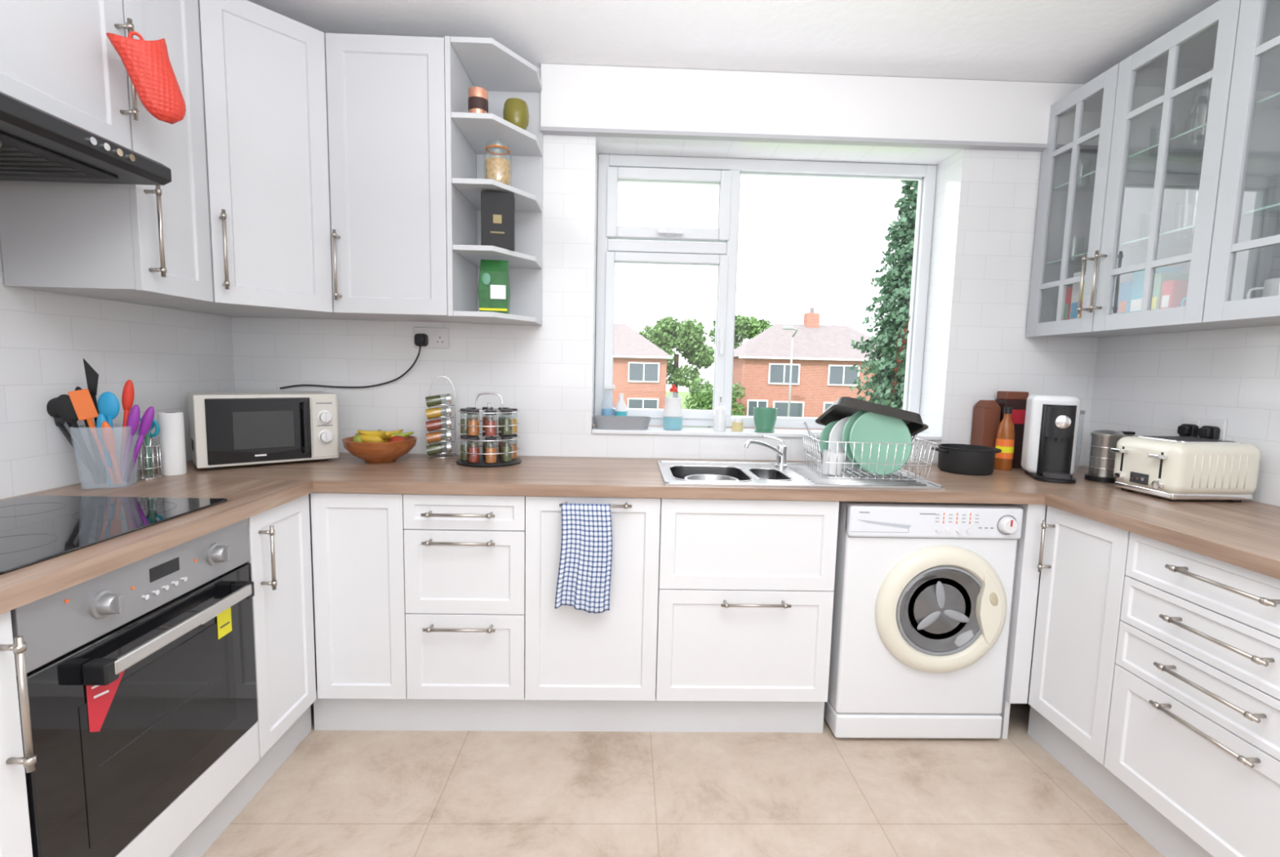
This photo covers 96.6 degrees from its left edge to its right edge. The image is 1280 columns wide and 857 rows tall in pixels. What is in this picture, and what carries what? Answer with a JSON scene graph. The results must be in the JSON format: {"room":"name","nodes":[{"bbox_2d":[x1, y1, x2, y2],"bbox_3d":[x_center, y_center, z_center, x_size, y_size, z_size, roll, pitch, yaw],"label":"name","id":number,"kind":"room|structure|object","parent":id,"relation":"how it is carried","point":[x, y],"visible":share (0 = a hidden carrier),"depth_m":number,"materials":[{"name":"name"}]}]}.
{"room":"kitchen","nodes":[
{"label":"kitchen","id":0,"kind":"room"},
{"bbox_2d":[0,235,235,499],"bbox_3d":[-1.730,-0.042,0.331,0.150,2.490,4.157,1,6,-2],"label":"wall","id":1,"kind":"structure","parent":0,"point":[166,354],"depth_m":1.72,"materials":[{"name":"tile"}]},
{"bbox_2d":[0,0,139,150],"bbox_3d":[-1.456,-0.973,1.118,0.396,0.602,0.653,1,6,-2],"label":"upper cabinet","id":2,"kind":"object","parent":1,"relation":"attached to","point":[58,58],"visible":0.81,"depth_m":1.31,"materials":[{"name":"white wood"}]},
{"bbox_2d":[0,91,171,185],"bbox_3d":[-1.412,-0.620,1.129,0.502,0.099,0.593,1,6,-2],"label":"extractor hood","id":3,"kind":"object","parent":2,"relation":"attached to","point":[36,144],"visible":1,"depth_m":1.24,"materials":[{"name":"black plastic"}]},
{"bbox_2d":[106,31,186,124],"bbox_3d":[-1.219,-0.875,1.413,0.056,0.202,0.148,5,7,34],"label":"oven mitt","id":4,"kind":"object","parent":2,"relation":"hanging from","point":[147,64],"visible":1,"depth_m":1.41,"materials":[{"name":"red"}]},
{"bbox_2d":[0,0,213,302],"bbox_3d":[-1.471,-0.851,1.595,0.396,0.940,0.262,1,6,-2],"label":"upper cabinet","id":5,"kind":"object","parent":1,"relation":"attached to","point":[97,241],"visible":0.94,"depth_m":1.51,"materials":[{"name":"white wood"}]},
{"bbox_2d":[101,0,375,320],"bbox_3d":[-1.386,-0.893,2.030,0.596,0.940,0.621,1,6,-2],"label":"upper cabinet","id":6,"kind":"object","parent":1,"relation":"attached to","point":[264,70],"visible":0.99,"depth_m":1.86,"materials":[{"name":"white wood"}]},
{"bbox_2d":[231,67,1098,658],"bbox_3d":[0.137,-0.227,2.592,4.002,2.490,0.280,1,6,-2],"label":"wall","id":7,"kind":"structure","parent":0,"point":[977,346],"depth_m":2.44,"materials":[{"name":"tile"}]},
{"bbox_2d":[325,33,470,323],"bbox_3d":[-0.887,-0.894,2.154,0.402,0.940,0.398,1,6,-2],"label":"upper cabinet","id":8,"kind":"object","parent":7,"relation":"attached to","point":[386,99],"visible":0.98,"depth_m":2.00,"materials":[{"name":"white wood"}]},
{"bbox_2d":[413,327,448,348],"bbox_3d":[-0.878,-0.379,2.384,0.146,0.086,0.048,1,6,-2],"label":"wall socket","id":9,"kind":"object","parent":7,"relation":"attached to","point":[424,337],"visible":1,"depth_m":2.40,"materials":[{"name":"white plastic"}]},
{"bbox_2d":[280,346,421,389],"bbox_3d":[-1.214,-0.256,2.394,0.600,0.194,0.022,1,6,1],"label":"power cable","id":10,"kind":"object","parent":9,"relation":"attached to","point":[420,348],"visible":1,"depth_m":2.40,"materials":[{"name":"black plastic"}]},
{"bbox_2d":[444,35,542,325],"bbox_3d":[-0.542,-0.890,2.184,0.286,0.945,0.358,1,6,-2],"label":"corner shelf unit","id":11,"kind":"object","parent":7,"relation":"attached to","point":[485,63],"visible":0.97,"depth_m":2.17,"materials":[{"name":"wood"}]},
{"bbox_2d":[467,86,488,113],"bbox_3d":[-0.574,-1.148,2.026,0.069,0.092,0.069,1,6,-2],"label":"candle","id":12,"kind":"object","parent":11,"relation":"on","point":[477,101],"visible":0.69,"depth_m":2.00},
{"bbox_2d":[477,259,510,314],"bbox_3d":[-0.539,-0.524,2.113,0.110,0.195,0.072,1,6,-7],"label":"packet","id":13,"kind":"object","parent":11,"relation":"on","point":[494,286],"visible":0.98,"depth_m":2.09,"materials":[{"name":"green paper"}]},
{"bbox_2d":[483,140,511,186],"bbox_3d":[-0.520,-0.969,2.085,0.100,0.166,0.100,1,6,-2],"label":"storage jar","id":14,"kind":"object","parent":11,"relation":"on","point":[498,169],"visible":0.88,"depth_m":2.05,"materials":[{"name":"clear glass"}]},
{"bbox_2d":[480,191,515,251],"bbox_3d":[-0.524,-0.760,2.111,0.116,0.200,0.081,0,6,-10],"label":"gift box","id":15,"kind":"object","parent":11,"relation":"on","point":[497,209],"visible":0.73,"depth_m":2.07,"materials":[{"name":"black cardboard"}]},
{"bbox_2d":[502,97,528,130],"bbox_3d":[-0.462,-1.161,2.128,0.096,0.102,0.096,1,6,-2],"label":"glass vase","id":16,"kind":"object","parent":11,"relation":"on","point":[515,112],"visible":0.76,"depth_m":2.09,"materials":[{"name":"glass"}]},
{"bbox_2d":[603,166,732,419],"bbox_3d":[0.120,-0.605,2.613,0.558,1.118,0.100,1,6,-2],"label":"window","id":17,"kind":"structure","parent":7,"relation":"in","point":[668,232],"depth_m":2.58,"materials":[{"name":"white plastic"}]},
{"bbox_2d":[594,154,937,429],"bbox_3d":[0.566,-0.610,2.660,1.535,1.212,0.070,1,6,-2],"label":"frame","id":18,"kind":"object","parent":7,"relation":"attached to","point":[928,173],"visible":0.57,"depth_m":2.60,"materials":[{"name":"white plastic"}]},
{"bbox_2d":[591,425,942,440],"bbox_3d":[0.556,0.018,2.581,1.533,0.018,0.212,1,6,-2],"label":"window sill","id":19,"kind":"structure","parent":7,"relation":"attached to","point":[651,430],"depth_m":2.48,"materials":[{"name":"paint"}]},
{"bbox_2d":[615,393,626,416],"bbox_3d":[-0.087,-0.085,2.620,0.053,0.150,0.053,1,6,-2],"label":"bottle","id":20,"kind":"object","parent":19,"relation":"on","point":[620,407],"visible":0.62,"depth_m":2.60,"materials":[{"name":"plastic"}]},
{"bbox_2d":[592,415,650,430],"bbox_3d":[-0.080,-0.026,2.526,0.256,0.052,0.097,1,6,-2],"label":"tray","id":21,"kind":"object","parent":19,"relation":"on","point":[602,422],"visible":1,"depth_m":2.48,"materials":[{"name":"plastic"}]},
{"bbox_2d":[662,384,683,429],"bbox_3d":[0.146,-0.094,2.520,0.092,0.198,0.055,1,6,-2],"label":"bottle","id":22,"kind":"object","parent":19,"relation":"on","point":[673,407],"visible":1,"depth_m":2.50,"materials":[{"name":"plastic"}]},
{"bbox_2d":[713,395,726,431],"bbox_3d":[0.353,-0.067,2.512,0.054,0.155,0.055,1,6,-2],"label":"soap dispenser","id":23,"kind":"object","parent":19,"relation":"on","point":[720,412],"visible":1,"depth_m":2.49,"materials":[{"name":"plastic"}]},
{"bbox_2d":[731,417,743,431],"bbox_3d":[0.434,-0.018,2.540,0.054,0.055,0.054,1,6,-2],"label":"candle jar","id":24,"kind":"object","parent":19,"relation":"on","point":[737,424],"visible":1,"depth_m":2.52,"materials":[{"name":"glass"}]},
{"bbox_2d":[753,407,777,432],"bbox_3d":[0.552,-0.038,2.521,0.106,0.105,0.106,1,6,-2],"label":"cup","id":25,"kind":"object","parent":19,"relation":"on","point":[765,418],"visible":1,"depth_m":2.48,"materials":[{"name":"ceramic"}]},
{"bbox_2d":[612,171,923,416],"bbox_3d":[0.582,-0.606,2.640,1.407,1.116,0.030,1,6,-2],"label":"gasket","id":26,"kind":"object","parent":7,"relation":"attached to","point":[741,172],"visible":0.77,"depth_m":2.61,"materials":[{"name":"rubber"}]},
{"bbox_2d":[540,126,1097,151],"bbox_3d":[0.806,-1.185,2.348,2.415,0.015,0.044,1,6,-2],"label":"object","id":27,"kind":"object","parent":7,"relation":"attached to","point":[550,131],"visible":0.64,"depth_m":2.33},
{"bbox_2d":[540,63,1101,146],"bbox_3d":[0.808,-1.313,2.341,2.415,0.243,0.034,1,6,-2],"label":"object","id":28,"kind":"structure","parent":7,"relation":"attached to","point":[580,96],"depth_m":2.32,"materials":[{"name":"paint"}]},
{"bbox_2d":[1026,63,1173,337],"bbox_3d":[1.823,-0.842,2.247,0.368,0.941,0.350,1,6,-2],"label":"upper cabinet","id":29,"kind":"object","parent":7,"relation":"attached to","point":[1073,185],"visible":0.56,"depth_m":2.32,"materials":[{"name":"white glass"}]},
{"bbox_2d":[200,652,1164,856],"bbox_3d":[0.163,1.277,0.589,4.002,0.100,4.607,1,6,-2],"label":"floor","id":30,"kind":"structure","parent":0,"point":[339,793],"depth_m":1.72,"materials":[{"name":"tile"}]},
{"bbox_2d":[0,610,36,856],"bbox_3d":[-1.325,0.679,0.688,0.622,0.713,0.598,1,6,-2],"label":"base cabinet","id":31,"kind":"object","parent":30,"relation":"on","point":[15,841],"visible":0.95,"depth_m":0.96,"materials":[{"name":"white wood"}]},
{"bbox_2d":[10,518,259,856],"bbox_3d":[-1.321,0.619,1.291,0.600,0.712,0.598,1,6,-2],"label":"built-in oven","id":32,"kind":"object","parent":30,"relation":"on","point":[141,677],"visible":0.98,"depth_m":1.22,"materials":[{"name":"glass"}]},
{"bbox_2d":[0,452,1279,614],"bbox_3d":[0.167,0.286,1.142,3.700,0.038,2.706,1,6,-2],"label":"countertop","id":33,"kind":"structure","parent":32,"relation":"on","point":[1245,534],"depth_m":1.85,"materials":[{"name":"brown wood"}]},
{"bbox_2d":[46,358,154,484],"bbox_3d":[-1.595,-0.016,1.674,0.270,0.376,0.109,-1,6,-22],"label":"utensil holder","id":34,"kind":"object","parent":33,"relation":"on","point":[80,404],"visible":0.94,"depth_m":1.67,"materials":[{"name":"plastic"}]},
{"bbox_2d":[0,495,227,574],"bbox_3d":[-1.378,0.217,1.258,0.535,0.006,0.580,1,6,-2],"label":"cooktop","id":35,"kind":"object","parent":33,"relation":"in","point":[34,529],"visible":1,"depth_m":1.31,"materials":[{"name":"black glass"}]},
{"bbox_2d":[132,417,162,479],"bbox_3d":[-1.568,0.058,1.813,0.067,0.203,0.067,4,6,25],"label":"pot","id":36,"kind":"object","parent":33,"relation":"on","point":[147,444],"visible":0.77,"depth_m":1.81,"materials":[{"name":"silver metal"}]},
{"bbox_2d":[157,412,186,475],"bbox_3d":[-1.547,0.050,1.887,0.066,0.205,0.066,1,6,-2],"label":"paper towel roll","id":37,"kind":"object","parent":33,"relation":"on","point":[171,426],"visible":0.99,"depth_m":1.86,"materials":[{"name":"paper"}]},
{"bbox_2d":[186,391,338,470],"bbox_3d":[-1.411,-0.002,2.153,0.441,0.262,0.305,-4,8,-41],"label":"microwave oven","id":38,"kind":"object","parent":33,"relation":"on","point":[227,428],"visible":1,"depth_m":2.05,"materials":[{"name":"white plastic"}]},
{"bbox_2d":[342,429,417,463],"bbox_3d":[-1.020,0.066,2.242,0.268,0.125,0.268,1,6,-2],"label":"fruit bowl","id":39,"kind":"object","parent":33,"relation":"on","point":[378,446],"visible":1,"depth_m":2.18,"materials":[{"name":"brown wood"}]},
{"bbox_2d":[425,376,456,458],"bbox_3d":[-0.824,-0.049,2.365,0.114,0.338,0.094,0,6,-14],"label":"spice rack","id":40,"kind":"object","parent":33,"relation":"on","point":[433,401],"visible":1,"depth_m":2.33,"materials":[{"name":"silver metal"}]},
{"bbox_2d":[425,395,441,407],"bbox_3d":[-0.844,-0.113,2.334,0.062,0.051,0.041,0,6,-14],"label":"jar","id":41,"kind":"object","parent":40,"relation":"on","point":[433,401],"depth_m":2.32,"materials":[{"name":"glass"}]},
{"bbox_2d":[425,407,441,419],"bbox_3d":[-0.845,-0.063,2.339,0.062,0.051,0.041,0,6,-14],"label":"jar","id":42,"kind":"object","parent":40,"relation":"on","point":[432,413],"depth_m":2.32,"materials":[{"name":"glass"}]},
{"bbox_2d":[426,419,442,431],"bbox_3d":[-0.846,-0.013,2.344,0.062,0.051,0.041,0,6,-14],"label":"jar","id":43,"kind":"object","parent":40,"relation":"on","point":[435,424],"depth_m":2.33,"materials":[{"name":"glass"}]},
{"bbox_2d":[426,431,442,443],"bbox_3d":[-0.847,0.037,2.349,0.062,0.051,0.041,0,6,-14],"label":"jar","id":44,"kind":"object","parent":40,"relation":"on","point":[436,437],"depth_m":2.33,"materials":[{"name":"glass"}]},
{"bbox_2d":[426,443,442,455],"bbox_3d":[-0.848,0.086,2.354,0.062,0.051,0.041,0,6,-14],"label":"jar","id":45,"kind":"object","parent":40,"relation":"on","point":[433,449],"depth_m":2.34,"materials":[{"name":"glass"}]},
{"bbox_2d":[455,392,521,467],"bbox_3d":[-0.599,-0.004,2.266,0.256,0.279,0.256,1,6,-2],"label":"spice carousel","id":46,"kind":"object","parent":33,"relation":"on","point":[507,455],"visible":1,"depth_m":2.21,"materials":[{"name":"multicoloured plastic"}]},
{"bbox_2d":[460,418,471,433],"bbox_3d":[-0.682,-0.009,2.237,0.042,0.055,0.041,1,6,-2],"label":"jar","id":47,"kind":"object","parent":46,"relation":"on","point":[464,429],"depth_m":2.22,"materials":[{"name":"glass"}]},
{"bbox_2d":[460,444,471,460],"bbox_3d":[-0.684,0.094,2.248,0.042,0.055,0.041,1,6,-2],"label":"jar","id":48,"kind":"object","parent":46,"relation":"on","point":[464,448],"depth_m":2.23,"materials":[{"name":"glass"}]},
{"bbox_2d":[467,420,479,435],"bbox_3d":[-0.638,-0.003,2.187,0.042,0.055,0.041,1,6,-2],"label":"jar","id":49,"kind":"object","parent":46,"relation":"on","point":[472,430],"depth_m":2.17,"materials":[{"name":"glass"}]},
{"bbox_2d":[468,446,479,462],"bbox_3d":[-0.640,0.100,2.197,0.042,0.055,0.041,1,6,-2],"label":"jar","id":50,"kind":"object","parent":46,"relation":"on","point":[473,457],"depth_m":2.18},
{"bbox_2d":[482,417,493,431],"bbox_3d":[-0.627,-0.019,2.349,0.042,0.055,0.041,1,6,-2],"label":"jar","id":51,"kind":"object","parent":46,"relation":"on","point":[484,419],"depth_m":2.33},
{"bbox_2d":[482,441,493,456],"bbox_3d":[-0.629,0.084,2.359,0.042,0.055,0.041,1,6,-2],"label":"jar","id":52,"kind":"object","parent":46,"relation":"on","point":[485,443],"depth_m":2.34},
{"bbox_2d":[484,420,496,435],"bbox_3d":[-0.571,-0.001,2.183,0.042,0.055,0.041,1,6,-2],"label":"jar","id":53,"kind":"object","parent":46,"relation":"on","point":[491,425],"depth_m":2.17,"materials":[{"name":"glass"}]},
{"bbox_2d":[485,447,496,462],"bbox_3d":[-0.573,0.102,2.193,0.042,0.055,0.041,1,6,-2],"label":"jar","id":54,"kind":"object","parent":46,"relation":"on","point":[491,452],"depth_m":2.18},
{"bbox_2d":[498,417,508,431],"bbox_3d":[-0.560,-0.017,2.344,0.042,0.055,0.041,1,6,-2],"label":"jar","id":55,"kind":"object","parent":46,"relation":"on","point":[500,419],"depth_m":2.33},
{"bbox_2d":[501,419,512,435],"bbox_3d":[-0.520,-0.005,2.227,0.042,0.055,0.041,1,6,-2],"label":"jar","id":56,"kind":"object","parent":46,"relation":"on","point":[508,430],"depth_m":2.21,"materials":[{"name":"glass"}]},
{"bbox_2d":[501,445,512,461],"bbox_3d":[-0.522,0.098,2.237,0.042,0.055,0.041,1,6,-2],"label":"jar","id":57,"kind":"object","parent":46,"relation":"on","point":[504,457],"depth_m":2.22,"materials":[{"name":"glass"}]},
{"bbox_2d":[506,418,516,433],"bbox_3d":[-0.515,-0.011,2.294,0.042,0.055,0.041,1,6,-2],"label":"jar","id":58,"kind":"object","parent":46,"relation":"on","point":[514,420],"depth_m":2.28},
{"bbox_2d":[506,444,516,458],"bbox_3d":[-0.518,0.092,2.304,0.042,0.055,0.041,1,6,-2],"label":"jar","id":59,"kind":"object","parent":46,"relation":"on","point":[514,446],"depth_m":2.29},
{"bbox_2d":[743,434,787,466],"bbox_3d":[0.491,0.090,2.279,0.228,0.127,0.070,-2,6,-27],"label":"mixer tap","id":60,"kind":"object","parent":33,"relation":"on","point":[780,451],"visible":1,"depth_m":2.29,"materials":[{"name":"silver metal"}]},
{"bbox_2d":[657,460,945,489],"bbox_3d":[0.550,0.244,2.158,0.951,0.160,0.476,1,6,-2],"label":"sink","id":61,"kind":"object","parent":33,"relation":"in","point":[685,473],"visible":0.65,"depth_m":2.12,"materials":[{"name":"metal"}]},
{"bbox_2d":[802,396,937,480],"bbox_3d":[0.849,0.025,2.136,0.421,0.288,0.294,2,6,2],"label":"dish rack","id":62,"kind":"object","parent":61,"relation":"on","point":[876,439],"visible":1,"depth_m":2.06,"materials":[{"name":"silver metal"}]},
{"bbox_2d":[822,449,844,475],"bbox_3d":[0.707,0.124,2.082,0.083,0.087,0.080,2,6,2],"label":"mug","id":63,"kind":"object","parent":62,"relation":"on","point":[833,453],"depth_m":2.05,"materials":[{"name":"white ceramic"}]},
{"bbox_2d":[802,432,937,480],"bbox_3d":[0.843,0.102,2.144,0.414,0.134,0.294,2,6,2],"label":"wire basket","id":64,"kind":"object","parent":62,"relation":"on","point":[877,455],"depth_m":2.05,"materials":[{"name":"silver metal"}]},
{"bbox_2d":[931,443,1001,475],"bbox_3d":[1.317,0.124,2.309,0.227,0.101,0.210,-4,8,-43],"label":"saucepan","id":65,"kind":"object","parent":33,"relation":"on","point":[958,459],"visible":0.98,"depth_m":2.23,"materials":[{"name":"metal"}]},
{"bbox_2d":[970,400,1000,467],"bbox_3d":[1.486,0.021,2.459,0.070,0.285,0.080,1,6,-2],"label":"cutting board","id":66,"kind":"object","parent":33,"relation":"on","point":[986,413],"visible":0.57,"depth_m":2.42,"materials":[{"name":"wood"}]},
{"bbox_2d":[993,406,1014,471],"bbox_3d":[1.518,0.042,2.371,0.066,0.262,0.066,1,6,-2],"label":"sauce bottle","id":67,"kind":"object","parent":33,"relation":"on","point":[1005,439],"visible":0.96,"depth_m":2.35,"materials":[{"name":"orange plastic"}]},
{"bbox_2d":[995,391,1028,468],"bbox_3d":[1.587,0.004,2.449,0.100,0.325,0.072,1,6,-2],"label":"carton","id":68,"kind":"object","parent":33,"relation":"on","point":[1017,401],"visible":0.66,"depth_m":2.41,"materials":[{"name":"cardboard"}]},
{"bbox_2d":[1021,394,1080,484],"bbox_3d":[1.592,0.033,2.200,0.156,0.318,0.270,4,6,22],"label":"coffee machine","id":69,"kind":"object","parent":33,"relation":"on","point":[1051,422],"visible":1,"depth_m":2.14,"materials":[{"name":"white plastic"}]},
{"bbox_2d":[1042,471,1072,479],"bbox_3d":[1.548,0.175,2.116,0.090,0.018,0.060,4,6,22],"label":"drip tray","id":70,"kind":"object","parent":69,"relation":"on","point":[1046,475],"depth_m":2.10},
{"bbox_2d":[1084,429,1135,483],"bbox_3d":[1.790,0.102,2.168,0.155,0.195,0.112,1,6,-2],"label":"steel cafetiere","id":71,"kind":"object","parent":33,"relation":"on","point":[1102,460],"visible":0.65,"depth_m":2.14,"materials":[{"name":"grey"}]},
{"bbox_2d":[1111,435,1260,502],"bbox_3d":[1.801,0.129,1.906,0.330,0.194,0.237,1,6,-4],"label":"toaster","id":72,"kind":"object","parent":33,"relation":"on","point":[1170,468],"visible":1,"depth_m":1.80,"materials":[{"name":"beige metal"}]},
{"bbox_2d":[168,705,311,856],"bbox_3d":[-1.129,1.093,0.916,0.018,0.144,2.160,1,6,-2],"label":"trim","id":73,"kind":"structure","parent":30,"relation":"on","point":[196,844],"depth_m":1.64,"materials":[{"name":"wood"}]},
{"bbox_2d":[247,494,315,758],"bbox_3d":[-1.352,0.573,1.742,0.622,0.713,0.298,1,6,-2],"label":"base cabinet","id":74,"kind":"object","parent":30,"relation":"on","point":[280,543],"visible":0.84,"depth_m":1.74,"materials":[{"name":"white wood"}]},
{"bbox_2d":[310,492,407,698],"bbox_3d":[-0.945,0.537,2.191,0.298,0.713,0.580,1,6,-2],"label":"base cabinet","id":75,"kind":"object","parent":30,"relation":"on","point":[357,539],"visible":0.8,"depth_m":1.91,"materials":[{"name":"wood"}]},
{"bbox_2d":[403,493,525,699],"bbox_3d":[-0.594,0.546,2.180,0.398,0.713,0.622,1,6,-2],"label":"drawer unit","id":76,"kind":"object","parent":30,"relation":"on","point":[464,555],"visible":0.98,"depth_m":1.92,"materials":[{"name":"white wood"}]},
{"bbox_2d":[313,688,824,732],"bbox_3d":[-0.240,1.001,2.025,1.797,0.144,0.018,1,6,-2],"label":"toe kick","id":77,"kind":"structure","parent":30,"relation":"on","point":[333,714],"depth_m":2.02,"materials":[{"name":"wood"}]},
{"bbox_2d":[524,496,660,700],"bbox_3d":[-0.170,0.554,2.192,0.448,0.713,0.622,1,6,-2],"label":"base cabinet","id":78,"kind":"object","parent":30,"relation":"on","point":[571,654],"visible":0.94,"depth_m":1.94,"materials":[{"name":"white wood"}]},
{"bbox_2d":[554,503,612,613],"bbox_3d":[-0.183,0.425,1.863,0.184,0.363,0.042,1,6,-2],"label":"tea towel","id":79,"kind":"object","parent":78,"relation":"hanging from","point":[584,571],"visible":1,"depth_m":1.86,"materials":[{"name":"fabric"}]},
{"bbox_2d":[655,497,839,702],"bbox_3d":[0.355,0.565,2.207,0.598,0.713,0.622,1,6,-2],"label":"base cabinet","id":80,"kind":"object","parent":30,"relation":"on","point":[746,587],"visible":0.92,"depth_m":1.94,"materials":[{"name":"white wood"}]},
{"bbox_2d":[823,501,1022,738],"bbox_3d":[0.981,0.656,2.215,0.592,0.847,0.587,1,6,-2],"label":"washing machine","id":81,"kind":"object","parent":30,"relation":"on","point":[922,595],"visible":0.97,"depth_m":1.95,"materials":[{"name":"white metal"}]},
{"bbox_2d":[999,503,1046,738],"bbox_3d":[1.328,0.656,2.246,0.063,0.858,0.547,1,6,-2],"label":"filler panel","id":82,"kind":"object","parent":30,"relation":"on","point":[1026,575],"visible":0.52,"depth_m":1.98,"materials":[{"name":"wood"}]},
{"bbox_2d":[1028,505,1129,764],"bbox_3d":[1.642,0.633,1.816,0.622,0.713,0.314,1,6,-2],"label":"base cabinet","id":83,"kind":"object","parent":30,"relation":"on","point":[1082,565],"visible":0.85,"depth_m":1.79,"materials":[{"name":"white wood"}]},
{"bbox_2d":[1027,706,1213,856],"bbox_3d":[1.437,1.114,1.281,0.018,0.144,1.570,1,6,-2],"label":"toe kick","id":84,"kind":"structure","parent":30,"relation":"on","point":[1157,830],"depth_m":1.70,"materials":[{"name":"wood"}]},
{"bbox_2d":[1104,532,1279,856],"bbox_3d":[1.654,0.679,1.359,0.622,0.713,0.598,1,6,-2],"label":"drawer unit","id":85,"kind":"object","parent":30,"relation":"on","point":[1193,731],"visible":0.97,"depth_m":1.41,"materials":[{"name":"white wood"}]},
{"bbox_2d":[247,0,1219,84],"bbox_3d":[0.222,-1.299,0.330,4.002,0.100,4.607,1,6,-2],"label":"ceiling","id":86,"kind":"structure","parent":0,"point":[1072,42],"depth_m":2.03,"materials":[{"name":"paint"}]},
{"bbox_2d":[1085,324,1279,506],"bbox_3d":[2.119,0.035,0.439,0.150,2.490,4.157,1,6,-2],"label":"wall","id":87,"kind":"structure","parent":0,"point":[1144,384],"depth_m":2.05,"materials":[{"name":"tile"}]},
{"bbox_2d":[1088,0,1279,332],"bbox_3d":[1.833,-0.803,1.870,0.368,0.941,0.402,1,6,-2],"label":"upper cabinet","id":88,"kind":"object","parent":87,"relation":"attached to","point":[1172,96],"visible":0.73,"depth_m":1.99,"materials":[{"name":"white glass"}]},
{"bbox_2d":[1177,416,1227,439],"bbox_3d":[1.976,0.004,2.018,0.048,0.086,0.146,1,6,-2],"label":"wall socket","id":89,"kind":"object","parent":87,"relation":"attached to","point":[1193,426],"visible":0.87,"depth_m":1.99,"materials":[{"name":"white plastic"}]},
{"bbox_2d":[1202,0,1279,322],"bbox_3d":[1.844,-0.763,1.467,0.368,0.941,0.402,1,6,-2],"label":"upper cabinet","id":90,"kind":"object","parent":87,"relation":"attached to","point":[1243,281],"visible":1,"depth_m":1.64,"materials":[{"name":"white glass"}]},
{"bbox_2d":[1262,278,1279,297],"bbox_3d":[1.809,-0.375,1.608,0.076,0.090,0.076,1,6,-2],"label":"mug","id":91,"kind":"object","parent":90,"relation":"on","point":[1270,288],"depth_m":1.60,"materials":[{"name":"white ceramic"}]},
{"label":"outside","id":92,"kind":"structure","parent":0,"visible":0},
{"bbox_2d":[666,391,727,427],"bbox_3d":[8.261,-2.009,63.585,140.000,0.200,113.543,1,6,-2],"label":"ground","id":93,"kind":"structure","parent":92,"point":[682,395],"depth_m":93.52,"materials":[{"name":"green plant"}]},
{"bbox_2d":[612,357,666,426],"bbox_3d":[-3.211,-2.899,43.360,9.900,5.100,7.000,1,6,-2],"label":"brick wall","id":94,"kind":"structure","parent":93,"relation":"on","point":[620,365],"depth_m":39.90,"materials":[{"name":"brick"}]},
{"bbox_2d":[613,323,671,356],"bbox_3d":[-3.125,-6.679,42.980,10.600,2.500,7.700,1,6,-2],"label":"hip roof","id":95,"kind":"structure","parent":94,"relation":"on","point":[627,342],"depth_m":40.51,"materials":[{"name":"tile"}]},
{"bbox_2d":[628,363,657,408],"bbox_3d":[-1.718,-2.615,39.868,5.900,3.900,0.040,1,6,-2],"label":"window glass","id":96,"kind":"structure","parent":94,"relation":"in","point":[636,370],"depth_m":39.80,"materials":[{"name":"glass"}]},
{"bbox_2d":[638,315,715,397],"bbox_3d":[3.148,-6.053,54.698,8.240,9.394,5.963,1,6,-2],"label":"deciduous tree","id":97,"kind":"object","parent":93,"relation":"on","point":[668,334],"visible":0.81,"depth_m":53.07,"materials":[{"name":"green plant"}]},
{"bbox_2d":[683,376,746,427],"bbox_3d":[4.781,-1.450,37.160,3.981,3.818,3.158,1,6,-2],"label":"shrub","id":98,"kind":"object","parent":93,"relation":"on","point":[702,394],"visible":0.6,"depth_m":36.43,"materials":[{"name":"green plant"}]},
{"bbox_2d":[708,314,773,349],"bbox_3d":[10.342,-6.332,55.586,7.433,10.094,4.085,0,6,-10],"label":"deciduous tree","id":99,"kind":"object","parent":93,"relation":"on","point":[745,327],"visible":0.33,"depth_m":54.18,"materials":[{"name":"green plant"}]},
{"bbox_2d":[782,325,798,429],"bbox_3d":[8.766,-2.577,33.865,0.974,6.900,0.464,-1,6,-23],"label":"street lamp","id":100,"kind":"object","parent":93,"relation":"on","point":[784,327],"visible":0.95,"depth_m":33.98,"materials":[{"name":"grey metal"}]},
{"bbox_2d":[727,356,879,429],"bbox_3d":[12.283,-2.441,41.799,11.200,5.200,7.000,1,6,-2],"label":"brick wall","id":101,"kind":"structure","parent":93,"relation":"on","point":[812,389],"depth_m":38.20,"materials":[{"name":"brick"}]},
{"bbox_2d":[733,324,880,359],"bbox_3d":[12.370,-6.271,41.414,11.900,2.500,7.700,1,6,-2],"label":"hip roof","id":102,"kind":"structure","parent":101,"relation":"on","point":[826,341],"depth_m":39.26,"materials":[{"name":"tile"}]},
{"bbox_2d":[738,355,876,360],"bbox_3d":[12.441,-4.578,37.691,11.900,0.120,0.050,1,6,-2],"label":"gutter","id":103,"kind":"object","parent":102,"relation":"attached to","point":[740,357],"visible":0.64,"depth_m":37.62,"materials":[{"name":"white plastic"}]},
{"bbox_2d":[803,312,819,328],"bbox_3d":[12.396,-7.415,41.299,0.900,1.800,0.800,1,6,-2],"label":"chimney","id":104,"kind":"object","parent":102,"relation":"on","point":[811,320],"visible":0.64,"depth_m":40.88,"materials":[{"name":"brick"}]},
{"bbox_2d":[748,364,888,417],"bbox_3d":[12.428,-2.208,38.267,10.300,3.950,0.040,1,6,-2],"label":"window glass","id":105,"kind":"structure","parent":101,"relation":"in","point":[776,375],"depth_m":38.15,"materials":[{"name":"glass"}]},
{"bbox_2d":[848,180,918,409],"bbox_3d":[10.818,-4.899,21.562,5.767,14.276,5.909,6,8,42],"label":"conifer tree","id":106,"kind":"object","parent":93,"relation":"on","point":[896,282],"visible":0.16,"depth_m":21.22,"materials":[{"name":"green plant"}]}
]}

